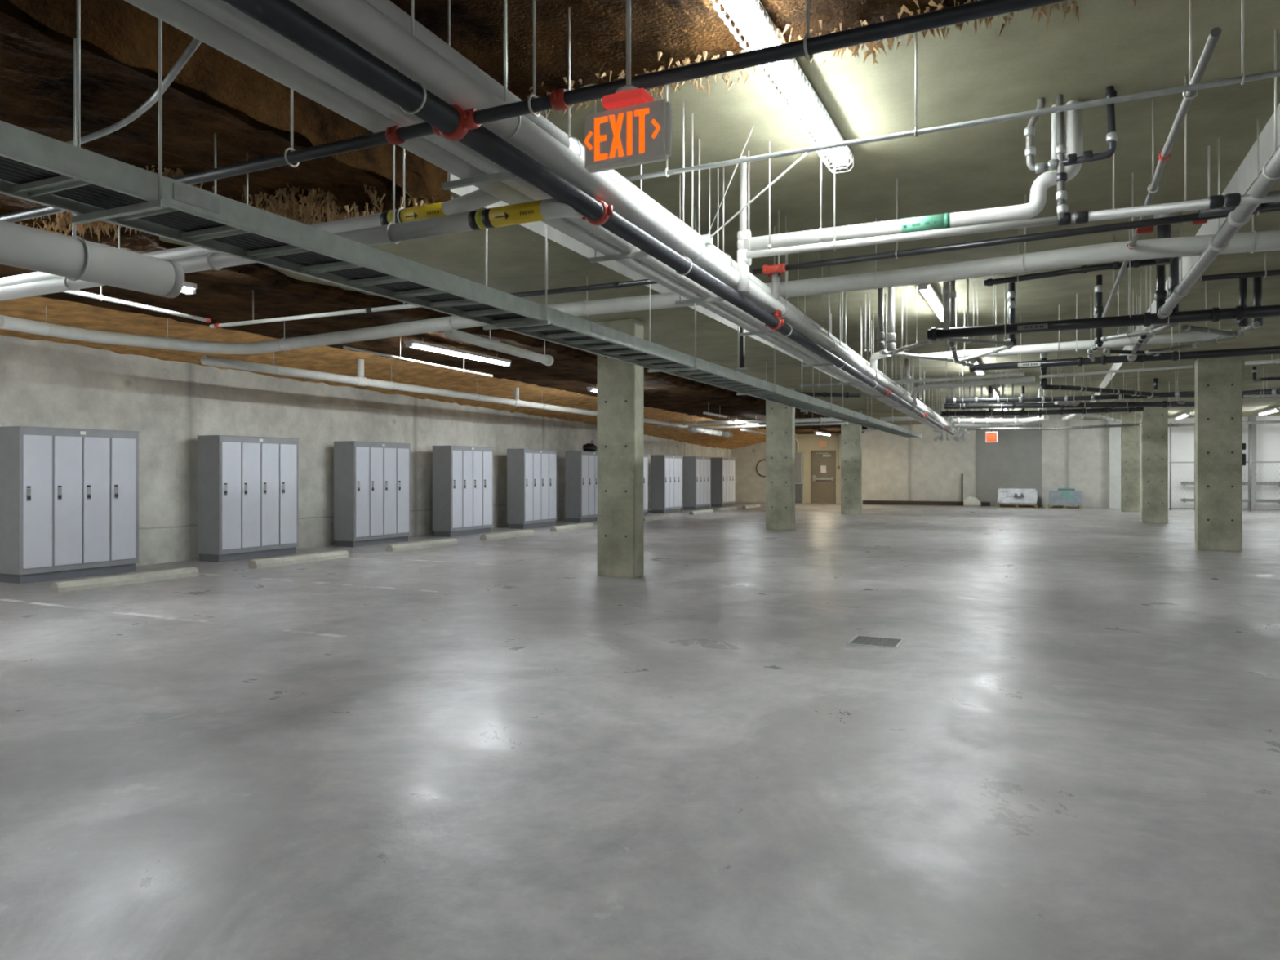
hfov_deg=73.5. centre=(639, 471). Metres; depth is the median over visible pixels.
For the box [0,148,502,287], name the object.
drain pipe
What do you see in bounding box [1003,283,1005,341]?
rod
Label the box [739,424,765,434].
conduit
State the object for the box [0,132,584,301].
drain pipe
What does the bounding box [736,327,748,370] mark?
hanger
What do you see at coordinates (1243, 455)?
junction box
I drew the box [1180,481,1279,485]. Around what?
wall rail
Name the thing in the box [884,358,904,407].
hanger
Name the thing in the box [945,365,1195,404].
drain pipe
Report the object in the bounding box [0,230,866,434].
insulation
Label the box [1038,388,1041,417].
drain riser
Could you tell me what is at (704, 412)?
conduit
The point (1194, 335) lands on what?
insulated pipe
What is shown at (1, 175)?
power cable
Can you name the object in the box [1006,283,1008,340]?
rod
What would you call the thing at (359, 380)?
drain pipe
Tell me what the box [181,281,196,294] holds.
strip light
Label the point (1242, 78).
pipe
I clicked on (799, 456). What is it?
tall cabinet
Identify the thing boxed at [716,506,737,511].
wheel stop
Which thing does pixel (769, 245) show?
rod
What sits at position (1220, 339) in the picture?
branch
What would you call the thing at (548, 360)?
drain pipe
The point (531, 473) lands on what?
lockers
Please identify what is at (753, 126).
brace
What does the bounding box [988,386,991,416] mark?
drain riser
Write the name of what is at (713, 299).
hanger
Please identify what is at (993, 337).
rod
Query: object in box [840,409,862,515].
concrete column
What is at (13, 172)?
power cable
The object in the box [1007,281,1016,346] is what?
drain riser
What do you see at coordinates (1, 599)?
stall line
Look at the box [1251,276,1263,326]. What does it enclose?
drain riser
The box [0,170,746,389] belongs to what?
power cable
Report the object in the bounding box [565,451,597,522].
lockers
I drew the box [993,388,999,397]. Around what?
strip light
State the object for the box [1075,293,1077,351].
rod
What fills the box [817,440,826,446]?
wall sign
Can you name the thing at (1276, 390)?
drain pipe
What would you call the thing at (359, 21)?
insulated pipe
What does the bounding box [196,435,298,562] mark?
lockers
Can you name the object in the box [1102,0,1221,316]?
pipe
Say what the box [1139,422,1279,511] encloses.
wire fence
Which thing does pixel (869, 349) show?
rod
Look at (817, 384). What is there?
drain pipe
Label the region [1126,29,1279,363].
drain pipe
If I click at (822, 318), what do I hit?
rod
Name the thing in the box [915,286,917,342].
rod
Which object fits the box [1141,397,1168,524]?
concrete column
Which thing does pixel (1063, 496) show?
stack
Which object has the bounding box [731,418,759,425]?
strip light
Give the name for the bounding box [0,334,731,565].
wall
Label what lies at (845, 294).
rod
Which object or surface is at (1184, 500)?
wall rail
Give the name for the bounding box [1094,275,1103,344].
drain riser
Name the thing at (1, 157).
power cable
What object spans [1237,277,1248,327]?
drain riser
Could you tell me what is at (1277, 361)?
pipe
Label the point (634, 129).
exit sign
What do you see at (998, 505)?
pallet
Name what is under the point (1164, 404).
drain pipe
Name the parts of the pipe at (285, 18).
hanger rod, hanger rod, hanger rod, hanger rod, hanger rod, hanger rod, hanger rod, hanger rod, hanger rod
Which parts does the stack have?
lid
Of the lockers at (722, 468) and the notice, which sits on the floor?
the lockers at (722, 468)
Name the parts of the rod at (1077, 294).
rod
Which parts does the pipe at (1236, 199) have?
hanger rod, hanger rod, hanger rod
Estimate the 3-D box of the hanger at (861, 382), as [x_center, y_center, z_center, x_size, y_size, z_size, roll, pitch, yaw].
[3.126,-1.791,12.671,0.385,0.998,0.026,0,0,25]
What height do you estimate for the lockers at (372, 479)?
1.982 m
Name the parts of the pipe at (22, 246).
hanger rod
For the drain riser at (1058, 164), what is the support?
hanging from the ceiling
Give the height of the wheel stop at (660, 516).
0.120 m
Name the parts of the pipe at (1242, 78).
hanger rod, hanger rod, hanger rod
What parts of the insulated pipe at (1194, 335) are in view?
hanger rod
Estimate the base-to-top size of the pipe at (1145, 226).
0.995 m
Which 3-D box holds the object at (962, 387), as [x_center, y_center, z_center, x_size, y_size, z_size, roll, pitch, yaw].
[8.379,-1.930,22.212,0.041,0.720,0.041,0,0,-42]
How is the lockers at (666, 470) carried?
on the floor
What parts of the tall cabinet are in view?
cabinet door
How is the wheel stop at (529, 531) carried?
on the floor
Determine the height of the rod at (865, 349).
0.750 m
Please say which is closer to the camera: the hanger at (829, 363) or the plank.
the hanger at (829, 363)
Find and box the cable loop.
[755,459,765,476]
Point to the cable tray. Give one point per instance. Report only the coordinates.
(77, 166)
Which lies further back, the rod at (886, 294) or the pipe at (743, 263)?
the rod at (886, 294)
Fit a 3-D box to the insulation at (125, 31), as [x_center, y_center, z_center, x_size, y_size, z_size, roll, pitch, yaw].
[-3.974,-2.020,0.206,0.074,0.419,12.779,0,0,24]
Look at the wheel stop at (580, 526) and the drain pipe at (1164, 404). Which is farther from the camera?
the wheel stop at (580, 526)
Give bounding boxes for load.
[996,488,1037,504]
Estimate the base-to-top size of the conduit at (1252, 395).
0.621 m
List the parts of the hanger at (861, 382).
hanger rod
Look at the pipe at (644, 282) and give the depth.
8.25 m
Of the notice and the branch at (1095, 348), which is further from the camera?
the notice
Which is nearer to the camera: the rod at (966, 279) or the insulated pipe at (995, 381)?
the rod at (966, 279)
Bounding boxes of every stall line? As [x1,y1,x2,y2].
[0,598,369,639]
[199,573,469,594]
[349,555,522,566]
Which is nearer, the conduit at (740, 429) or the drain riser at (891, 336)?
the drain riser at (891, 336)
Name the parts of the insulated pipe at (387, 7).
hanger rod, hanger rod, hanger rod, hanger rod, hanger rod, hanger rod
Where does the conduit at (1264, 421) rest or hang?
hanging from the ceiling
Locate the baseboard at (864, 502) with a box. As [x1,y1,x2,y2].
[862,500,990,506]
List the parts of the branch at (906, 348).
hanger rod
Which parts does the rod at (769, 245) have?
rod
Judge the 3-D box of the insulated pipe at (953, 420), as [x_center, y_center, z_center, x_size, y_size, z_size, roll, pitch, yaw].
[10.701,-1.866,25.529,2.673,0.848,1.435,0,0,25]
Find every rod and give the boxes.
[698,138,699,234]
[708,162,710,234]
[747,151,749,251]
[768,141,771,249]
[821,250,823,321]
[844,293,845,343]
[864,293,866,351]
[868,293,871,351]
[885,293,886,350]
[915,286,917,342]
[965,279,967,337]
[972,281,973,343]
[977,281,977,338]
[992,275,995,340]
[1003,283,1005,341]
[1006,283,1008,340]
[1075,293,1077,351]
[1116,269,1119,334]
[1129,260,1131,317]
[1146,258,1146,312]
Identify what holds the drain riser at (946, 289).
hanging from the ceiling
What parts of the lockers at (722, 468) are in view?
door, door, door, door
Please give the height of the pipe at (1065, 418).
0.815 m
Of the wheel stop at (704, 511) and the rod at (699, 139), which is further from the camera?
the wheel stop at (704, 511)
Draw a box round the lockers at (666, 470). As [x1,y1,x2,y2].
[650,454,682,513]
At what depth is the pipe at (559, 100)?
2.78 m
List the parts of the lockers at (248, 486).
door, door, door, door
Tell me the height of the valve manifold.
1.236 m
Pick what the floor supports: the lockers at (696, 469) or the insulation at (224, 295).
the lockers at (696, 469)
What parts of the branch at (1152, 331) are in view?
hanger rod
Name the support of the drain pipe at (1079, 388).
hanging from the ceiling
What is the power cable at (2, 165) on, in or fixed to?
in the cable tray
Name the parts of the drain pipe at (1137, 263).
hanger rod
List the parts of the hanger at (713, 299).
hanger rod, hanger rod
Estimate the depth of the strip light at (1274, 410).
27.27 m
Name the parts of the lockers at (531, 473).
door, door, door, door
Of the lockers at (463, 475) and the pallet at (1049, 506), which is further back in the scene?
the pallet at (1049, 506)
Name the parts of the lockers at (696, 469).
door, door, door, door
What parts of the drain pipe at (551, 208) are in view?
hanger rod, hanger rod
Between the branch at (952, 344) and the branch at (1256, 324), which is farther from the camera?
the branch at (952, 344)
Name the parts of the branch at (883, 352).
hanger rod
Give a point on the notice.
(823, 468)
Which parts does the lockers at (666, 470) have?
door, door, door, door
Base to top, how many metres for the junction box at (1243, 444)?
0.113 m
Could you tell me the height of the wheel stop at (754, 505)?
0.120 m
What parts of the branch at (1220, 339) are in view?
hanger rod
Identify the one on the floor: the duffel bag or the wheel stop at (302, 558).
the wheel stop at (302, 558)
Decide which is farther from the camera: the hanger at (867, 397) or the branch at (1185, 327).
the hanger at (867, 397)
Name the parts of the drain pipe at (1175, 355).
hanger rod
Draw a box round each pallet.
[996,503,1037,508]
[1048,504,1082,508]
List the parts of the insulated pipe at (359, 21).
hanger rod, hanger rod, hanger rod, hanger rod, hanger rod, hanger rod, hanger rod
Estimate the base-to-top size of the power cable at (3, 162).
0.031 m
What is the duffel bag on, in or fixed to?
on the lockers at (581, 467)
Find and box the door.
[810,450,835,503]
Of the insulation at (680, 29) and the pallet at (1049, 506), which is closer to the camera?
the insulation at (680, 29)
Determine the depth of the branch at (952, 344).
11.38 m
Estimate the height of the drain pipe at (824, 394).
0.902 m
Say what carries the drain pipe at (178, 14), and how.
on the hanger at (506, 175)
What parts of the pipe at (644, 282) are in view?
hanger rod, hanger rod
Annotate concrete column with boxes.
[597,318,643,577]
[765,387,795,530]
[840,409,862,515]
[1120,413,1139,512]
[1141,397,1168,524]
[1195,356,1242,551]
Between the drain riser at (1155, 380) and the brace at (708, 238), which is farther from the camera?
the drain riser at (1155, 380)
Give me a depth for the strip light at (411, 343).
12.88 m
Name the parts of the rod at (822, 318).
rod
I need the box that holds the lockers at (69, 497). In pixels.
[0,426,139,583]
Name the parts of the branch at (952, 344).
hanger rod, hanger rod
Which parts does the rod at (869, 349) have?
rod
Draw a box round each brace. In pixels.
[701,152,807,245]
[707,125,754,234]
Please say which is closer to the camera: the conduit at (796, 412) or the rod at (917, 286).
the rod at (917, 286)
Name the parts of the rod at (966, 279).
rod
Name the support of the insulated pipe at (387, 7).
hanging from the ceiling
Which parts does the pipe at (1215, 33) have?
hanger rod, hanger rod, hanger rod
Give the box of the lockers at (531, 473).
[506,448,556,528]
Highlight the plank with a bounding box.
[961,473,963,506]
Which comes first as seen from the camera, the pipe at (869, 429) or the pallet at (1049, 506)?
the pipe at (869, 429)
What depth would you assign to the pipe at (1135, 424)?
30.98 m
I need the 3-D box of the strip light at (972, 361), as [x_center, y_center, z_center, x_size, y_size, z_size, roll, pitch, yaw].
[7.222,-2.260,18.354,0.150,0.180,2.440,0,0,25]
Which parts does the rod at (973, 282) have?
rod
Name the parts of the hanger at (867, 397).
hanger rod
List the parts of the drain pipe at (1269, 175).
hanger rod, hanger rod, hanger rod, hanger rod, hanger rod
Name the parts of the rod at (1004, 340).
rod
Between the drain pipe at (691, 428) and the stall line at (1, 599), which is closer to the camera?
the stall line at (1, 599)
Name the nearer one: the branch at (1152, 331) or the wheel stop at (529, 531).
the branch at (1152, 331)
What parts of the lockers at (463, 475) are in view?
door, door, door, door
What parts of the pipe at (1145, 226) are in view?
hanger rod, hanger rod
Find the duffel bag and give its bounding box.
[582,440,597,451]
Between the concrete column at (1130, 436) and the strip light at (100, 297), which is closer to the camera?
the strip light at (100, 297)
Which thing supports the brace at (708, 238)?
attached to the insulated pipe at (387, 7)
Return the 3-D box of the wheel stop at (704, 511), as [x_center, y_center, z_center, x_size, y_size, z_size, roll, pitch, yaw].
[2.064,1.350,28.832,0.170,0.120,1.830,0,0,25]
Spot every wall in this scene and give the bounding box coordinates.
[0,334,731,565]
[731,413,1279,511]
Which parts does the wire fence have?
post, post, rail, rail, post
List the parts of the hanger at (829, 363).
hanger rod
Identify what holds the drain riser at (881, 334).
hanging from the ceiling
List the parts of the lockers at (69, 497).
door, door, number plate, door, door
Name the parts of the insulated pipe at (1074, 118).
hanger rod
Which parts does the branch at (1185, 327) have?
hanger rod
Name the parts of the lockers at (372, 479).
door, door, door, door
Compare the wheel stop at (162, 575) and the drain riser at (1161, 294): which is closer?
the drain riser at (1161, 294)
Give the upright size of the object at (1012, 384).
0.720 m
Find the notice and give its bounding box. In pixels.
[820,465,826,472]
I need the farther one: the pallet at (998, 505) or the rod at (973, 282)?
the pallet at (998, 505)
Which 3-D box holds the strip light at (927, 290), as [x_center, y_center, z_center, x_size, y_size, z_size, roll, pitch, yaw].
[3.890,-2.260,11.301,0.150,0.180,2.440,0,0,25]
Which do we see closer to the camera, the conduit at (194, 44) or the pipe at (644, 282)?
the conduit at (194, 44)
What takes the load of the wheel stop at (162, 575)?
on the floor
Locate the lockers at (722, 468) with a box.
[711,457,735,506]
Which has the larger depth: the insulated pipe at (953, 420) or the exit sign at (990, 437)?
the exit sign at (990, 437)
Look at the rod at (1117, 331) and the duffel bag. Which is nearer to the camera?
the rod at (1117, 331)
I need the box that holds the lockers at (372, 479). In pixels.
[333,440,410,547]
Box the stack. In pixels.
[1048,488,1081,505]
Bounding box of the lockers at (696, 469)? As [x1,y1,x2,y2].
[683,456,711,510]
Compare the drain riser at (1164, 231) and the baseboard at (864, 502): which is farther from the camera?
the baseboard at (864, 502)
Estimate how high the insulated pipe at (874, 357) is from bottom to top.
0.323 m
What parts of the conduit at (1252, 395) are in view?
hanger rod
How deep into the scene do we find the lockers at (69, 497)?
11.24 m
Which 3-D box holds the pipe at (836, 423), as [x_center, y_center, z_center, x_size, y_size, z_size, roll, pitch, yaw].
[3.276,-1.737,28.285,7.384,0.586,0.092,0,0,33]
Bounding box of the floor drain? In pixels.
[846,635,904,648]
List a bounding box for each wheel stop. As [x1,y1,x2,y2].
[49,566,199,592]
[248,550,349,568]
[386,537,457,551]
[480,528,534,540]
[551,522,593,531]
[643,513,670,520]
[688,509,713,515]
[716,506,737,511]
[742,503,759,508]
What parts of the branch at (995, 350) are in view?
hanger rod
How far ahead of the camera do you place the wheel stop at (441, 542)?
15.77 m
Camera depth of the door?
38.03 m
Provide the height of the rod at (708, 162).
0.750 m
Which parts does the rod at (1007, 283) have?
rod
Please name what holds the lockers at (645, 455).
on the floor
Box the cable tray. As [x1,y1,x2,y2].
[0,0,922,437]
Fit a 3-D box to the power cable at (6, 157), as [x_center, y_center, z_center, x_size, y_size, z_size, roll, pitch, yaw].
[2.056,-0.955,11.194,0.060,0.031,24.300,0,0,25]
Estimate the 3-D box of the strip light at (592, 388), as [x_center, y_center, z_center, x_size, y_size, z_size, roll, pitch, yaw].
[-0.520,-1.767,18.915,0.150,0.180,2.440,0,0,25]
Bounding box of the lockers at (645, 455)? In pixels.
[643,453,648,515]
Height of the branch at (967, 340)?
0.836 m
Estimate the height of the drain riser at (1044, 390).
0.800 m
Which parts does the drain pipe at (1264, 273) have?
hanger rod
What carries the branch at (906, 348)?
hanging from the ceiling
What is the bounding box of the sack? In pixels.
[963,496,980,506]
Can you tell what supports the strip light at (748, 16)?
hanging from the ceiling
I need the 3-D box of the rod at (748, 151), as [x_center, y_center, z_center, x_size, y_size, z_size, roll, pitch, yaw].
[0.777,-1.915,6.115,0.026,0.750,0.022,0,0,25]
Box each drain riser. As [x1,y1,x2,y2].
[876,288,884,349]
[886,286,895,351]
[903,358,911,391]
[942,280,951,329]
[947,280,956,346]
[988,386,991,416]
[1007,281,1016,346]
[1021,386,1025,416]
[1023,85,1118,217]
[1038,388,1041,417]
[1040,351,1047,387]
[1043,389,1046,417]
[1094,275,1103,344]
[1153,377,1158,389]
[1154,213,1173,265]
[1154,264,1167,313]
[1168,257,1178,311]
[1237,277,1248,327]
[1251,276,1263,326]
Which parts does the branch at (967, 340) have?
hanger rod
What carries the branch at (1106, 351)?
hanging from the ceiling
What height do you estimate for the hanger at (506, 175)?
0.998 m
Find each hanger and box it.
[440,0,515,190]
[589,99,648,262]
[675,168,723,304]
[736,327,748,370]
[738,226,778,336]
[801,293,833,367]
[838,315,864,385]
[865,340,888,398]
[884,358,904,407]
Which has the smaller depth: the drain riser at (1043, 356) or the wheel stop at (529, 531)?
the drain riser at (1043, 356)
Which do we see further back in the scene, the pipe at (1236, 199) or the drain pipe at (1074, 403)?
the drain pipe at (1074, 403)
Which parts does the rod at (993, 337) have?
rod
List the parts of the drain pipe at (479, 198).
hanger rod, hanger rod, hanger rod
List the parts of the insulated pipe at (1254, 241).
hanger rod, hanger rod, hanger rod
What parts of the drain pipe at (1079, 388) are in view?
hanger rod, hanger rod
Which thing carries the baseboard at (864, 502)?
attached to the wall at (1086, 460)
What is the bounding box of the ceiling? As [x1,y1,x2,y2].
[159,0,1279,424]
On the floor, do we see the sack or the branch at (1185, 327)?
the sack
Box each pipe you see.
[0,0,1069,222]
[0,37,185,297]
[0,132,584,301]
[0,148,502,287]
[0,195,1279,354]
[124,0,942,432]
[181,0,946,432]
[200,351,688,427]
[222,0,954,435]
[289,0,954,431]
[364,0,951,426]
[443,329,553,365]
[624,0,1279,181]
[649,404,842,426]
[663,415,848,430]
[687,420,733,437]
[737,155,751,293]
[743,99,1083,251]
[746,75,1279,258]
[747,361,861,397]
[752,118,1279,317]
[800,368,851,386]
[862,428,879,431]
[870,351,892,378]
[880,416,915,422]
[893,335,1024,384]
[910,348,1035,408]
[919,296,1231,361]
[927,264,1279,340]
[940,387,1144,416]
[943,371,1195,409]
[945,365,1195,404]
[951,395,1048,423]
[952,402,1041,427]
[968,315,1279,372]
[984,217,1156,286]
[1039,351,1193,377]
[1042,349,1279,398]
[1053,369,1185,408]
[1062,390,1121,422]
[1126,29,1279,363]
[1200,253,1279,280]
[1242,386,1279,397]
[1244,343,1279,364]
[1252,366,1279,382]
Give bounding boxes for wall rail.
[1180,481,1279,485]
[1180,497,1279,503]
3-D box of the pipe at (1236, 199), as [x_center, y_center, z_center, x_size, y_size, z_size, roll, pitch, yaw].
[3.903,-1.885,4.604,6.948,0.810,0.076,0,0,25]
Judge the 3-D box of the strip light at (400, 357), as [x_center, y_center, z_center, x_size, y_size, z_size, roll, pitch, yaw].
[-3.154,-1.799,12.685,0.056,0.462,3.383,0,0,24]
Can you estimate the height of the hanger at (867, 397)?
0.998 m
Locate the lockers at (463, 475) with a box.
[431,445,493,537]
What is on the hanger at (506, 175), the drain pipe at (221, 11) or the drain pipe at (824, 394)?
the drain pipe at (221, 11)
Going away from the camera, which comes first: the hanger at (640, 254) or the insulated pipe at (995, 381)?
the hanger at (640, 254)
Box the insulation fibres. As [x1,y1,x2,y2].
[13,0,1137,241]
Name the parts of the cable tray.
hanger rod, hanger rod, splice plate, rail, hanger rod, hanger rod, splice plate, hanger rod, hanger rod, hanger rod, splice plate, hanger rod, hanger rod, hanger rod, hanger rod, hanger rod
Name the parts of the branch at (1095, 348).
hanger rod, hanger rod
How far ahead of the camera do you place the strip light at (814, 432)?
34.63 m
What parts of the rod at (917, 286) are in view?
rod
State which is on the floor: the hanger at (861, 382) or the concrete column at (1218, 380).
the concrete column at (1218, 380)
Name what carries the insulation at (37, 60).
attached to the ceiling
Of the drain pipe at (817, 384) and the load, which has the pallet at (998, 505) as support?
the load
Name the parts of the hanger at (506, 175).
hanger rod, hanger rod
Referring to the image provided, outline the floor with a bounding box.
[0,502,1279,959]
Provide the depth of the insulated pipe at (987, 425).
27.23 m
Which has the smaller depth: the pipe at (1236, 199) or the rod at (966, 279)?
the pipe at (1236, 199)
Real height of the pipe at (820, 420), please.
0.544 m
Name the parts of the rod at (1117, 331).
rod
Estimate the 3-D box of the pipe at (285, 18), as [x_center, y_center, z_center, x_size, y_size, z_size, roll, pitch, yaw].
[4.210,-1.749,14.324,0.167,1.081,31.514,0,0,24]
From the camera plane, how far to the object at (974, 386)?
22.19 m
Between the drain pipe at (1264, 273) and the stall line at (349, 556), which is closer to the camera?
the drain pipe at (1264, 273)
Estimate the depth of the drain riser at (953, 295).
10.09 m
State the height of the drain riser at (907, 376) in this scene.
0.800 m
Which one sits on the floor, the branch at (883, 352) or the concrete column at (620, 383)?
the concrete column at (620, 383)
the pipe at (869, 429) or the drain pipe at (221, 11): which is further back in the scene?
the pipe at (869, 429)
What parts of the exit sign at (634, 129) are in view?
stem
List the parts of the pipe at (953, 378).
hanger rod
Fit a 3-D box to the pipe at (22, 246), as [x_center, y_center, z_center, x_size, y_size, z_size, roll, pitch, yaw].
[-3.151,-1.425,2.185,0.198,1.209,4.259,0,0,25]
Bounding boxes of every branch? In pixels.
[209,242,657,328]
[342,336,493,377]
[879,291,953,362]
[889,285,936,355]
[939,278,1013,346]
[949,299,973,367]
[958,284,1013,363]
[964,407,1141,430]
[1087,282,1102,361]
[1101,267,1178,342]
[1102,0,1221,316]
[1102,325,1161,355]
[1127,271,1146,359]
[1144,291,1244,355]
[1181,280,1235,337]
[1234,320,1260,337]
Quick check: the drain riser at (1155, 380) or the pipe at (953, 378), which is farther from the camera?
the drain riser at (1155, 380)
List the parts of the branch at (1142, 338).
hanger rod, hanger rod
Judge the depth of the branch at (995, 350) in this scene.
10.62 m
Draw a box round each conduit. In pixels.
[65,37,201,146]
[702,411,727,417]
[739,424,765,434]
[795,397,838,413]
[1168,414,1279,426]
[1243,364,1279,397]
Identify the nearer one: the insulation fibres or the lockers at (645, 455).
the insulation fibres
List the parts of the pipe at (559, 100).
hanger rod, hanger rod, hanger rod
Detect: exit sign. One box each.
[583,0,671,173]
[985,416,997,442]
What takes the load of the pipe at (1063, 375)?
hanging from the ceiling
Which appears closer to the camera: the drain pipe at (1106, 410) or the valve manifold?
the drain pipe at (1106, 410)
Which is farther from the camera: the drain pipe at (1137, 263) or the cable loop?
the cable loop
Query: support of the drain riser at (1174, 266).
hanging from the ceiling
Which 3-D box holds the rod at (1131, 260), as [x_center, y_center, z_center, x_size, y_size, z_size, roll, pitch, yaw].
[4.976,-1.915,8.694,0.026,0.750,0.022,0,0,25]
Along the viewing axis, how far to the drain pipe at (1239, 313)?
8.76 m
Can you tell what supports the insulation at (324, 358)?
attached to the ceiling
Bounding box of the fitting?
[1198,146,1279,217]
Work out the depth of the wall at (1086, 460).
34.78 m
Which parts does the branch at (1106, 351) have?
hanger rod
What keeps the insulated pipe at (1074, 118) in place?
hanging from the ceiling
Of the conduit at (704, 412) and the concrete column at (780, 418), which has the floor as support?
the concrete column at (780, 418)
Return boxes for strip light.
[62,285,211,323]
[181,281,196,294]
[404,337,511,366]
[586,386,597,392]
[707,0,853,173]
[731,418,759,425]
[813,431,831,435]
[916,283,942,322]
[968,359,984,374]
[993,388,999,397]
[1174,411,1190,419]
[1257,407,1279,415]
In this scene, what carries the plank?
on the floor
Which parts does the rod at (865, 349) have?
rod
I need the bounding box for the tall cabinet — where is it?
[795,438,804,503]
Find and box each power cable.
[0,155,767,391]
[0,159,783,397]
[0,163,782,397]
[0,166,780,397]
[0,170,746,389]
[0,173,768,395]
[0,176,791,403]
[6,157,647,354]
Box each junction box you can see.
[1242,443,1245,449]
[1242,453,1245,465]
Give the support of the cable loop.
attached to the wall at (1086, 460)
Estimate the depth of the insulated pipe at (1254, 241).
7.96 m
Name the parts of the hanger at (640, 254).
hanger rod, hanger rod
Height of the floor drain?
0.006 m
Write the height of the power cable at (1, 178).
0.031 m
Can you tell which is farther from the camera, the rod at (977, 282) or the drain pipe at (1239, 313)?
the rod at (977, 282)
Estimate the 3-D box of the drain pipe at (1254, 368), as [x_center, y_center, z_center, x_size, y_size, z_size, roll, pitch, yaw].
[12.076,-1.839,15.559,1.518,0.381,0.503,0,0,25]
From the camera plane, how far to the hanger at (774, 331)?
8.05 m
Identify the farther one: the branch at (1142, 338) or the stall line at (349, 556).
the stall line at (349, 556)
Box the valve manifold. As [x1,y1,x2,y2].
[933,408,968,441]
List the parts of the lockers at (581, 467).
door, door, door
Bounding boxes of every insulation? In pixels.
[0,0,419,249]
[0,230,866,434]
[0,295,797,449]
[8,0,450,202]
[389,0,977,100]
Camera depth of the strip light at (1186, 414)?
29.37 m
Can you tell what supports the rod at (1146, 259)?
hanging from the ceiling
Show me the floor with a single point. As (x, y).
(1068, 747)
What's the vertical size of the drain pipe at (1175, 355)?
0.788 m
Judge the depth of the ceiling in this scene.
6.80 m
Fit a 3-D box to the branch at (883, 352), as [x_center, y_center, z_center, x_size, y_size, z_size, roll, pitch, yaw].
[3.578,-1.872,11.041,1.392,0.837,0.074,0,0,-33]
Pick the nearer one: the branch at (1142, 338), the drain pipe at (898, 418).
the branch at (1142, 338)
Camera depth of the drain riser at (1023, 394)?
22.86 m
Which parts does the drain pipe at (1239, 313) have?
hanger rod, hanger rod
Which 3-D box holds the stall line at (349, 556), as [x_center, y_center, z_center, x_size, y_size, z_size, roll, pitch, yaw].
[-3.415,1.409,13.586,3.667,0.002,0.080,0,0,25]

